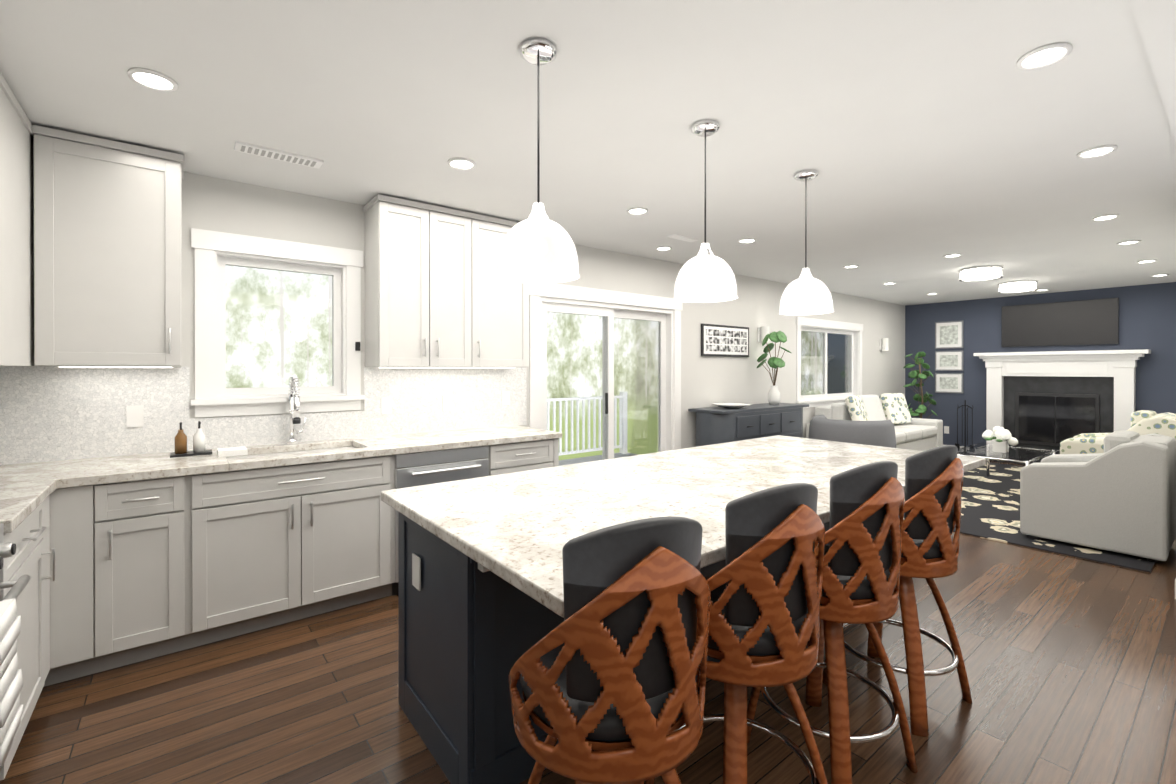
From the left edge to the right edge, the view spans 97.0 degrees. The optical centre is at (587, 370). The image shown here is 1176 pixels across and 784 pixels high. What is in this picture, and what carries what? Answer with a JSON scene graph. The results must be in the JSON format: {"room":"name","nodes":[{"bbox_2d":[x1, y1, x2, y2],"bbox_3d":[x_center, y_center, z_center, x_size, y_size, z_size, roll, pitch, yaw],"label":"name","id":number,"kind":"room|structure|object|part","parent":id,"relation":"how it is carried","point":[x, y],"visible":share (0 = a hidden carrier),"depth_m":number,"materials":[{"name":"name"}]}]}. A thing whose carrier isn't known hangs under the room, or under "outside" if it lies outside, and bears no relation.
{"room":"kitchen","nodes":[
{"label":"kitchen","id":0,"kind":"room"},
{"bbox_2d":[0,72,59,367],"bbox_3d":[-2.198,-0.566,1.534,0.650,1.095,1.960,0,0,-38],"label":"upper cabinet","id":1,"kind":"object","parent":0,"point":[29,326],"depth_m":2.32,"materials":[{"name":"white wood"}]},
{"bbox_2d":[182,172,904,448],"bbox_3d":[1.161,0.109,5.792,11.200,2.500,0.150,0,0,-38],"label":"wall","id":2,"kind":"structure","parent":0,"point":[220,205],"depth_m":5.51,"materials":[{"name":"paint"}]},
{"bbox_2d":[56,129,183,367],"bbox_3d":[-2.419,-0.569,2.663,0.535,1.095,0.327,0,0,-38],"label":"upper cabinet","id":3,"kind":"object","parent":2,"relation":"attached to","point":[119,204],"depth_m":2.55,"materials":[{"name":"white wood"}]},
{"bbox_2d":[126,405,143,426],"bbox_3d":[-2.456,0.247,2.822,0.070,0.116,0.020,0,0,-38],"label":"outlet plates","id":4,"kind":"object","parent":2,"relation":"attached to","point":[135,416],"depth_m":2.83,"materials":[{"name":"white plastic"}]},
{"bbox_2d":[0,366,526,464],"bbox_3d":[-1.182,0.219,2.467,3.397,0.480,2.167,0,0,-38],"label":"backsplash","id":5,"kind":"structure","parent":2,"relation":"attached to","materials":[{"name":"tile"}]},
{"bbox_2d":[191,228,364,417],"bbox_3d":[-1.942,-0.273,3.314,0.940,1.082,0.200,0,0,-38],"label":"kitchen window","id":6,"kind":"structure","parent":2,"relation":"in","point":[216,252],"depth_m":3.22,"materials":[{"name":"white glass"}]},
{"bbox_2d":[355,342,359,350],"bbox_3d":[-1.564,-0.163,3.523,0.026,0.055,0.020,0,0,-38],"label":"outlet plates","id":7,"kind":"object","parent":2,"relation":"attached to","point":[357,344],"depth_m":3.52,"materials":[{"name":"black plastic"}]},
{"bbox_2d":[381,397,390,413],"bbox_3d":[-1.416,0.244,3.641,0.061,0.114,0.020,0,0,-38],"label":"outlet plates","id":8,"kind":"object","parent":2,"relation":"attached to","point":[385,401],"depth_m":3.65,"materials":[{"name":"white plastic"}]},
{"bbox_2d":[363,194,483,367],"bbox_3d":[-1.157,-0.572,3.657,0.697,1.095,0.327,0,0,-38],"label":"upper cabinet","id":9,"kind":"object","parent":2,"relation":"attached to","point":[424,263],"depth_m":3.50,"materials":[{"name":"white wood"}]},
{"bbox_2d":[502,391,509,404],"bbox_3d":[-0.671,0.222,4.228,0.064,0.108,0.020,0,0,-38],"label":"outlet plates","id":10,"kind":"object","parent":2,"relation":"attached to","point":[505,394],"depth_m":4.24,"materials":[{"name":"white plastic"}]},
{"bbox_2d":[484,215,528,367],"bbox_3d":[-0.763,-0.573,3.967,0.539,1.095,0.327,0,0,-38],"label":"upper cabinet","id":11,"kind":"object","parent":2,"relation":"attached to","point":[506,303],"depth_m":3.86,"materials":[{"name":"white wood"}]},
{"bbox_2d":[59,366,514,367],"bbox_3d":[-1.582,-0.019,3.318,2.530,0.007,0.040,0,0,-38],"label":"light","id":12,"kind":"object","parent":11,"relation":"on","point":[59,366],"depth_m":2.77,"materials":[{"name":"white"}]},
{"bbox_2d":[529,283,682,463],"bbox_3d":[0.203,0.301,5.021,1.910,2.120,0.176,0,0,-38],"label":"door","id":13,"kind":"structure","parent":2,"relation":"in","point":[656,322],"depth_m":5.19,"materials":[{"name":"white glass"}]},
{"bbox_2d":[701,323,748,356],"bbox_3d":[1.598,-0.341,6.019,0.870,0.360,0.026,0,0,-38],"label":"collage","id":14,"kind":"object","parent":2,"relation":"attached to","point":[723,341],"visible":0.98,"depth_m":5.98,"materials":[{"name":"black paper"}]},
{"bbox_2d":[758,326,769,342],"bbox_3d":[2.175,-0.442,6.410,0.100,0.200,0.125,0,0,-38],"label":"sconce","id":15,"kind":"object","parent":2,"relation":"attached to","point":[763,331],"visible":0.81,"depth_m":6.37,"materials":[{"name":"white glass"}]},
{"bbox_2d":[795,316,862,407],"bbox_3d":[3.506,-0.110,7.606,1.930,1.232,0.200,0,0,-38],"label":"living room window","id":16,"kind":"structure","parent":2,"relation":"in","point":[828,362],"depth_m":7.61,"materials":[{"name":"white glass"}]},
{"bbox_2d":[879,338,888,350],"bbox_3d":[4.862,-0.428,8.527,0.100,0.200,0.125,0,0,-38],"label":"sconce","id":17,"kind":"object","parent":2,"relation":"attached to","point":[883,344],"visible":1,"depth_m":8.49,"materials":[{"name":"white glass"}]},
{"bbox_2d":[0,461,1175,783],"bbox_3d":[3.389,1.427,2.967,11.500,0.120,7.350,0,0,-38],"label":"floor","id":18,"kind":"structure","parent":0,"point":[1070,665],"depth_m":2.13,"materials":[{"name":"brown wood"}]},
{"bbox_2d":[0,516,11,779],"bbox_3d":[-1.814,0.919,1.077,0.683,0.905,0.770,0,0,-38],"label":"base cabinet","id":19,"kind":"object","parent":18,"relation":"on","point":[5,521],"depth_m":1.35,"materials":[{"name":"wood"}]},
{"bbox_2d":[0,523,30,600],"bbox_3d":[-1.789,0.902,1.096,0.745,0.940,0.770,0,0,-38],"label":"range","id":20,"kind":"object","parent":19,"relation":"in","point":[8,549],"depth_m":1.52,"materials":[{"name":"silver metal"}]},
{"bbox_2d":[12,496,51,759],"bbox_3d":[-2.260,0.935,1.639,0.677,0.870,0.635,0,0,-38],"label":"base cabinet","id":21,"kind":"object","parent":18,"relation":"on","point":[31,542],"depth_m":1.92,"materials":[{"name":"grey wood"}]},
{"bbox_2d":[52,492,55,683],"bbox_3d":[-2.485,0.935,1.924,0.677,0.870,0.218,0,0,-38],"label":"base cabinet","id":22,"kind":"object","parent":18,"relation":"on","point":[53,493],"depth_m":2.21,"materials":[{"name":"grey wood"}]},
{"bbox_2d":[56,484,115,682],"bbox_3d":[-2.395,0.933,2.498,0.214,0.870,0.622,0,0,-38],"label":"base cabinet","id":23,"kind":"object","parent":18,"relation":"on","point":[85,517],"depth_m":2.28,"materials":[{"name":"grey wood"}]},
{"bbox_2d":[0,480,55,531],"bbox_3d":[-2.288,0.480,1.689,0.697,0.040,0.750,0,0,-38],"label":"countertop","id":24,"kind":"structure","parent":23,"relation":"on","point":[18,501],"depth_m":1.91,"materials":[{"name":"white stone"}]},
{"bbox_2d":[116,472,211,667],"bbox_3d":[-2.202,0.933,2.650,0.401,0.870,0.622,0,0,-38],"label":"base cabinet","id":25,"kind":"object","parent":18,"relation":"on","point":[170,526],"depth_m":2.44,"materials":[{"name":"grey wood"}]},
{"bbox_2d":[212,444,395,641],"bbox_3d":[-1.752,0.932,3.005,1.036,0.870,0.622,0,0,-38],"label":"base cabinet","id":26,"kind":"object","parent":18,"relation":"on","point":[294,542],"depth_m":2.79,"materials":[{"name":"grey wood"}]},
{"bbox_2d":[0,424,561,487],"bbox_3d":[-1.688,0.477,3.044,3.317,0.040,0.637,0,0,-38],"label":"countertop","id":27,"kind":"structure","parent":26,"relation":"on","point":[87,471],"depth_m":2.77,"materials":[{"name":"white stone"}]},
{"bbox_2d":[287,375,305,443],"bbox_3d":[-1.776,0.242,3.196,0.109,0.430,0.220,0,0,-38],"label":"faucet","id":28,"kind":"object","parent":27,"relation":"on","point":[294,402],"depth_m":3.22,"materials":[{"name":"silver metal"}]},
{"bbox_2d":[396,444,491,594],"bbox_3d":[-1.126,0.930,3.497,0.709,0.870,0.622,0,0,-38],"label":"base cabinet","id":29,"kind":"object","parent":18,"relation":"on","point":[417,468],"depth_m":3.25,"materials":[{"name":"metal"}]},
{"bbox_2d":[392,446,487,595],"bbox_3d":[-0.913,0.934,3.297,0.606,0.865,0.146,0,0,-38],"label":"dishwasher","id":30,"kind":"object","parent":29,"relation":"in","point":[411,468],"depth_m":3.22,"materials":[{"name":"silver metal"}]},
{"bbox_2d":[492,440,558,474],"bbox_3d":[-0.627,0.929,3.891,0.563,0.870,0.622,0,0,-38],"label":"base cabinet","id":31,"kind":"object","parent":18,"relation":"on","point":[537,454],"depth_m":3.65,"materials":[{"name":"grey wood"}]},
{"bbox_2d":[508,516,710,783],"bbox_3d":[0.050,0.836,1.222,0.466,1.078,0.468,0,0,-24],"label":"stool","id":32,"kind":"object","parent":18,"relation":"on","point":[611,666],"visible":1,"depth_m":1.03,"materials":[{"name":"brown wood"}]},
{"bbox_3d":[0.046,0.753,1.230,0.410,0.158,0.410,0,0,-24],"label":"seat","id":33,"kind":"part","parent":32,"relation":"part of","materials":[{"name":"black leather"}]},
{"bbox_2d":[562,516,702,702],"bbox_3d":[0.114,0.480,1.079,0.335,0.366,0.112,0,0,-24],"label":"cushion","id":34,"kind":"object","parent":32,"relation":"on","point":[611,652],"depth_m":1.02,"materials":[{"name":"black leather"}]},
{"bbox_2d":[398,515,829,783],"bbox_3d":[0.599,0.948,2.626,2.781,0.840,0.968,0,0,-38],"label":"kitchen island","id":35,"kind":"object","parent":18,"relation":"on","point":[481,593],"depth_m":1.73,"materials":[{"name":"wood"}]},
{"bbox_2d":[381,435,984,622],"bbox_3d":[0.690,0.509,2.513,2.900,0.040,1.280,0,0,-38],"label":"island countertop","id":36,"kind":"structure","parent":35,"relation":"on","point":[516,527],"depth_m":2.02,"materials":[{"name":"white stone"}]},
{"bbox_2d":[645,483,827,783],"bbox_3d":[0.443,0.835,1.532,0.466,1.078,0.468,0,0,-28],"label":"stool","id":37,"kind":"object","parent":18,"relation":"on","point":[765,584],"visible":0.81,"depth_m":1.33,"materials":[{"name":"brown wood"}]},
{"bbox_3d":[0.439,0.752,1.539,0.410,0.158,0.410,0,0,-28],"label":"seat","id":38,"kind":"part","parent":37,"relation":"part of","materials":[{"name":"black leather"}]},
{"bbox_2d":[725,483,817,626],"bbox_3d":[0.517,0.479,1.394,0.335,0.366,0.112,0,0,-28],"label":"cushion","id":39,"kind":"object","parent":37,"relation":"on","point":[767,583],"depth_m":1.33,"materials":[{"name":"black leather"}]},
{"bbox_2d":[688,331,808,446],"bbox_3d":[1.889,0.444,5.936,1.680,1.830,0.486,0,0,-38],"label":"sideboard","id":40,"kind":"object","parent":18,"relation":"on","point":[729,422],"visible":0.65,"depth_m":5.67,"materials":[{"name":"wood"}]},
{"bbox_2d":[747,461,917,783],"bbox_3d":[0.860,0.834,1.860,0.466,1.078,0.469,0,0,-30],"label":"stool","id":41,"kind":"object","parent":18,"relation":"on","point":[862,563],"visible":0.83,"depth_m":1.66,"materials":[{"name":"brown wood"}]},
{"bbox_3d":[0.855,0.751,1.867,0.410,0.158,0.410,0,0,-30],"label":"seat","id":42,"kind":"part","parent":41,"relation":"part of","materials":[{"name":"black leather"}]},
{"bbox_2d":[829,461,897,575],"bbox_3d":[0.938,0.478,1.724,0.335,0.366,0.112,0,0,-30],"label":"cushion","id":43,"kind":"object","parent":41,"relation":"on","point":[864,539],"depth_m":1.65,"materials":[{"name":"black leather"}]},
{"bbox_2d":[806,393,942,450],"bbox_3d":[4.055,0.844,7.291,2.100,1.022,0.960,0,0,-38],"label":"sofa","id":44,"kind":"object","parent":18,"relation":"on","point":[920,434],"visible":0.29,"depth_m":7.11,"materials":[{"name":"grey fabric"}]},
{"bbox_2d":[822,445,971,736],"bbox_3d":[1.315,0.833,2.219,0.466,1.078,0.468,0,0,-32],"label":"stool","id":45,"kind":"object","parent":18,"relation":"on","point":[932,502],"visible":0.77,"depth_m":2.02,"materials":[{"name":"brown wood"}]},
{"bbox_3d":[1.311,0.750,2.226,0.410,0.158,0.410,0,0,-32],"label":"seat","id":46,"kind":"part","parent":45,"relation":"part of","materials":[{"name":"black leather"}]},
{"bbox_2d":[904,445,957,539],"bbox_3d":[1.399,0.477,2.086,0.335,0.366,0.112,0,0,-32],"label":"cushion","id":47,"kind":"object","parent":45,"relation":"on","point":[931,484],"depth_m":2.01,"materials":[{"name":"black leather"}]},
{"bbox_2d":[903,352,936,418],"bbox_3d":[5.405,0.521,8.461,0.684,1.662,0.481,0,0,-38],"label":"plant","id":48,"kind":"object","parent":18,"relation":"on","point":[920,397],"visible":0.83,"depth_m":8.44,"materials":[{"name":"green plant"}]},
{"bbox_2d":[955,400,972,454],"bbox_3d":[6.062,0.912,8.363,0.197,0.880,0.260,0,0,-38],"label":"fireplace tools","id":49,"kind":"object","parent":18,"relation":"on","point":[957,445],"visible":0.77,"depth_m":8.36,"materials":[{"name":"metal"}]},
{"bbox_2d":[903,462,1154,572],"bbox_3d":[4.652,1.353,5.808,4.200,0.012,2.550,0,0,-38],"label":"rug","id":50,"kind":"object","parent":18,"relation":"on","point":[990,507],"visible":0.36,"depth_m":4.75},
{"bbox_2d":[808,415,895,447],"bbox_3d":[2.802,0.930,5.553,0.860,0.860,0.836,0,0,-38],"label":"chair","id":51,"kind":"object","parent":50,"relation":"on","point":[873,433],"visible":0.21,"depth_m":5.21,"materials":[{"name":"grey fabric"}]},
{"bbox_2d":[957,426,1059,476],"bbox_3d":[4.817,0.988,6.001,1.300,0.715,0.750,0,0,-38],"label":"coffee table","id":52,"kind":"object","parent":50,"relation":"on","point":[999,447],"visible":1,"depth_m":5.86,"materials":[{"name":"clear glass"}]},
{"bbox_3d":[4.817,1.131,6.002,1.300,0.429,0.750,0,0,-38],"label":"frame","id":53,"kind":"part","parent":52,"relation":"part of","materials":[{"name":"silver metal"}]},
{"bbox_2d":[1020,430,1175,562],"bbox_3d":[4.076,0.924,4.163,0.840,0.880,0.800,0,0,-38],"label":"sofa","id":54,"kind":"object","parent":50,"relation":"on","point":[1118,495],"visible":0.98,"depth_m":3.85,"materials":[{"name":"grey fabric"}]},
{"bbox_2d":[1060,410,1175,453],"bbox_3d":[5.649,0.890,5.511,0.800,0.940,0.850,0,0,-38],"label":"pillows","id":55,"kind":"object","parent":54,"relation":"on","point":[1144,422],"visible":0.21,"depth_m":5.29,"materials":[{"name":"fabric"}]},
{"bbox_2d":[972,349,1150,464],"bbox_3d":[6.638,0.540,7.441,0.550,1.630,1.880,0,0,-38],"label":"fireplace","id":56,"kind":"object","parent":18,"relation":"on","point":[1051,399],"visible":0.6,"depth_m":7.52,"materials":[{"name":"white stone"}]},
{"bbox_2d":[0,0,1175,305],"bbox_3d":[3.389,-1.183,2.960,11.500,0.100,7.350,0,0,-38],"label":"ceiling","id":57,"kind":"structure","parent":0,"point":[922,136],"depth_m":2.32,"materials":[{"name":"paint"}]},
{"bbox_2d":[127,68,177,90],"bbox_3d":[-1.683,-1.123,2.014,0.150,0.010,0.150,0,0,-38],"label":"recessed light","id":58,"kind":"object","parent":57,"relation":"in","point":[152,79],"visible":1,"depth_m":2.01,"materials":[{"name":"white plastic"}]},
{"bbox_2d":[234,141,322,168],"bbox_3d":[-1.613,-1.125,2.725,0.390,0.013,0.110,0,0,-38],"label":"ceiling vent","id":59,"kind":"object","parent":57,"relation":"in","point":[275,154],"visible":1,"depth_m":2.70,"materials":[{"name":"white metal"}]},
{"bbox_2d":[448,158,475,169],"bbox_3d":[-0.688,-1.125,2.836,0.150,0.010,0.150,0,0,-38],"label":"recessed light","id":60,"kind":"object","parent":57,"relation":"in","point":[462,163],"visible":0.98,"depth_m":2.83,"materials":[{"name":"white plastic"}]},
{"bbox_2d":[496,38,579,282],"bbox_3d":[-0.174,-0.730,1.829,0.294,0.798,0.294,0,0,-38],"label":"pendant light","id":61,"kind":"object","parent":57,"relation":"hanging from","point":[537,245],"visible":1,"depth_m":1.76,"materials":[{"name":"silver metal"}]},
{"bbox_3d":[-0.174,-0.428,1.829,0.294,0.194,0.294,0,0,-38],"label":"lamp shade","id":62,"kind":"part","parent":61,"relation":"part of","materials":[{"name":"white glass"}]},
{"bbox_3d":[-0.174,-0.826,1.828,0.130,0.606,0.130,0,0,-38],"label":"stem","id":63,"kind":"part","parent":61,"relation":"part of","materials":[{"name":"silver metal"}]},
{"bbox_2d":[627,207,647,214],"bbox_3d":[0.352,-1.128,3.680,0.150,0.010,0.150,0,0,-38],"label":"recessed light","id":64,"kind":"object","parent":57,"relation":"in","point":[637,210],"visible":0.98,"depth_m":3.67,"materials":[{"name":"white plastic"}]},
{"bbox_2d":[655,246,671,250],"bbox_3d":[0.701,-1.131,4.821,0.150,0.010,0.150,0,0,-38],"label":"recessed light","id":65,"kind":"object","parent":57,"relation":"in","point":[662,248],"visible":1,"depth_m":4.83,"materials":[{"name":"white"}]},
{"bbox_2d":[668,234,697,241],"bbox_3d":[0.814,-1.131,4.452,0.300,0.009,0.080,0,0,-38],"label":"ceiling vent","id":66,"kind":"object","parent":57,"relation":"in","point":[680,237],"visible":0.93,"depth_m":4.44,"materials":[{"name":"white metal"}]},
{"bbox_2d":[673,119,737,302],"bbox_3d":[0.542,-0.731,2.406,0.294,0.798,0.294,0,0,-38],"label":"pendant light","id":67,"kind":"object","parent":57,"relation":"hanging from","point":[705,275],"visible":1,"depth_m":2.33,"materials":[{"name":"silver metal"}]},
{"bbox_3d":[0.542,-0.827,2.405,0.130,0.606,0.130,0,0,-38],"label":"stem","id":68,"kind":"part","parent":67,"relation":"part of","materials":[{"name":"silver metal"}]},
{"bbox_3d":[0.542,-0.429,2.407,0.294,0.194,0.294,0,0,-38],"label":"lamp shade","id":69,"kind":"part","parent":67,"relation":"part of","materials":[{"name":"white glass"}]},
{"bbox_2d":[738,238,755,242],"bbox_3d":[1.386,-1.130,4.533,0.150,0.010,0.150,0,0,-38],"label":"recessed light","id":70,"kind":"object","parent":57,"relation":"in","point":[748,240],"visible":0.96,"depth_m":4.53,"materials":[{"name":"white"}]},
{"bbox_2d":[779,169,833,314],"bbox_3d":[1.253,-0.733,2.991,0.294,0.798,0.294,0,0,-38],"label":"pendant light","id":71,"kind":"object","parent":57,"relation":"hanging from","point":[806,293],"visible":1,"depth_m":2.92,"materials":[{"name":"white metal"}]},
{"bbox_3d":[1.253,-0.829,2.990,0.130,0.606,0.130,0,0,-38],"label":"stem","id":72,"kind":"part","parent":71,"relation":"part of","materials":[{"name":"silver metal"}]},
{"bbox_3d":[1.253,-0.431,2.992,0.294,0.194,0.294,0,0,-38],"label":"lamp shade","id":73,"kind":"part","parent":71,"relation":"part of","materials":[{"name":"white glass"}]},
{"bbox_2d":[843,265,858,267],"bbox_3d":[2.867,-1.133,5.675,0.150,0.010,0.150,0,0,-38],"label":"recessed light","id":74,"kind":"object","parent":57,"relation":"in","point":[851,266],"visible":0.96,"depth_m":5.68,"materials":[{"name":"white"}]},
{"bbox_2d":[943,254,961,257],"bbox_3d":[3.593,-1.132,5.126,0.150,0.010,0.150,0,0,-38],"label":"recessed light","id":75,"kind":"object","parent":57,"relation":"in","point":[951,255],"visible":0.96,"depth_m":5.13,"materials":[{"name":"white"}]},
{"bbox_2d":[959,265,1002,281],"bbox_3d":[4.386,-1.083,5.815,0.400,0.114,0.400,0,0,-38],"label":"flush-mount light","id":76,"kind":"object","parent":57,"relation":"attached to","point":[981,273],"visible":1,"depth_m":5.70,"materials":[{"name":"white glass"}]},
{"bbox_2d":[998,280,1037,293],"bbox_3d":[5.565,-1.085,6.743,0.400,0.114,0.400,0,0,-38],"label":"flush-mount light","id":77,"kind":"object","parent":57,"relation":"attached to","point":[1019,286],"visible":1,"depth_m":6.63,"materials":[{"name":"white glass"}]},
{"bbox_2d":[1017,43,1071,69],"bbox_3d":[1.631,-1.123,1.862,0.150,0.010,0.150,0,0,-38],"label":"recessed light","id":78,"kind":"object","parent":57,"relation":"in","point":[1044,56],"visible":0.98,"depth_m":1.86,"materials":[{"name":"white plastic"}]},
{"bbox_2d":[1077,145,1116,158],"bbox_3d":[2.618,-1.125,2.678,0.150,0.010,0.150,0,0,-38],"label":"recessed light","id":79,"kind":"object","parent":57,"relation":"in","point":[1100,150],"visible":1,"depth_m":2.68,"materials":[{"name":"white plastic"}]},
{"bbox_2d":[1091,214,1119,220],"bbox_3d":[3.817,-1.128,3.839,0.150,0.010,0.150,0,0,-38],"label":"recessed light","id":80,"kind":"object","parent":57,"relation":"in","point":[1105,217],"visible":0.98,"depth_m":3.84,"materials":[{"name":"white plastic"}]},
{"bbox_2d":[1117,240,1140,244],"bbox_3d":[4.776,-1.130,4.594,0.150,0.010,0.150,0,0,-38],"label":"recessed light","id":81,"kind":"object","parent":57,"relation":"in","point":[1128,242],"visible":0.98,"depth_m":4.60,"materials":[{"name":"white"}]},
{"bbox_2d":[1136,259,1156,262],"bbox_3d":[5.797,-1.133,5.398,0.150,0.010,0.150,0,0,-38],"label":"recessed light","id":82,"kind":"object","parent":57,"relation":"in","point":[1147,261],"visible":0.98,"depth_m":5.40,"materials":[{"name":"white"}]},
{"bbox_2d":[1151,274,1168,276],"bbox_3d":[6.818,-1.135,6.203,0.150,0.010,0.150,0,0,-38],"label":"recessed light","id":83,"kind":"object","parent":57,"relation":"in","point":[1157,275],"visible":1,"depth_m":6.21,"materials":[{"name":"white plastic"}]},
{"bbox_2d":[905,282,1175,445],"bbox_3d":[7.847,0.107,6.476,0.150,2.500,7.350,0,0,-38],"label":"wall","id":84,"kind":"structure","parent":0,"point":[1147,316],"depth_m":8.15,"materials":[{"name":"blue paint"}]},
{"bbox_2d":[944,426,948,433],"bbox_3d":[5.995,0.991,8.699,0.005,0.120,0.070,0,0,-38],"label":"outlet","id":85,"kind":"object","parent":84,"relation":"attached to","point":[946,429],"visible":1,"depth_m":8.70,"materials":[{"name":"white plastic"}]},
{"bbox_2d":[935,351,962,370],"bbox_3d":[6.008,-0.164,8.661,0.026,0.330,0.400,0,0,-38],"label":"picture","id":86,"kind":"object","parent":84,"relation":"attached to","point":[948,360],"visible":0.98,"depth_m":8.65,"materials":[{"name":"paper"}]},
{"bbox_2d":[935,373,962,392],"bbox_3d":[6.008,0.206,8.662,0.026,0.330,0.400,0,0,-38],"label":"picture","id":87,"kind":"object","parent":84,"relation":"attached to","point":[948,382],"visible":0.98,"depth_m":8.65,"materials":[{"name":"paper"}]},
{"bbox_2d":[935,321,963,348],"bbox_3d":[6.008,-0.594,8.660,0.026,0.450,0.400,0,0,-38],"label":"picture","id":88,"kind":"object","parent":84,"relation":"attached to","point":[948,334],"visible":0.98,"depth_m":8.64,"materials":[{"name":"paper"}]},
{"bbox_2d":[1001,298,1118,346],"bbox_3d":[6.835,-0.681,7.593,0.048,0.630,1.280,0,0,-38],"label":"tv","id":89,"kind":"object","parent":84,"relation":"attached to","point":[1089,322],"visible":1,"depth_m":7.53,"materials":[{"name":"black plastic"}]},
{"bbox_2d":[1130,0,1175,141],"bbox_3d":[4.534,-1.078,1.507,11.500,0.099,3.650,0,0,-38],"label":"ceiling","id":90,"kind":"structure","parent":0,"point":[1156,21],"depth_m":1.63,"materials":[{"name":"paint"}]},
{"label":"outside","id":91,"kind":"structure","parent":0,"visible":0},
{"bbox_2d":[226,265,636,459],"bbox_3d":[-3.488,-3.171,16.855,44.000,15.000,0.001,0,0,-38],"label":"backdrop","id":92,"kind":"structure","parent":91,"point":[280,310],"depth_m":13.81,"materials":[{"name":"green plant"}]},
{"bbox_2d":[559,452,628,465],"bbox_3d":[-0.554,1.426,6.195,5.000,0.105,2.600,0,0,-38],"label":"deck","id":93,"kind":"object","parent":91,"point":[575,460],"depth_m":8.01,"materials":[{"name":"grey wood"}]},
{"bbox_2d":[547,392,626,455],"bbox_3d":[-1.296,0.863,7.136,4.890,1.015,0.090,0,0,-38],"label":"railing","id":94,"kind":"object","parent":93,"relation":"on","point":[621,407],"depth_m":8.10,"materials":[{"name":"white wood"}]}
]}

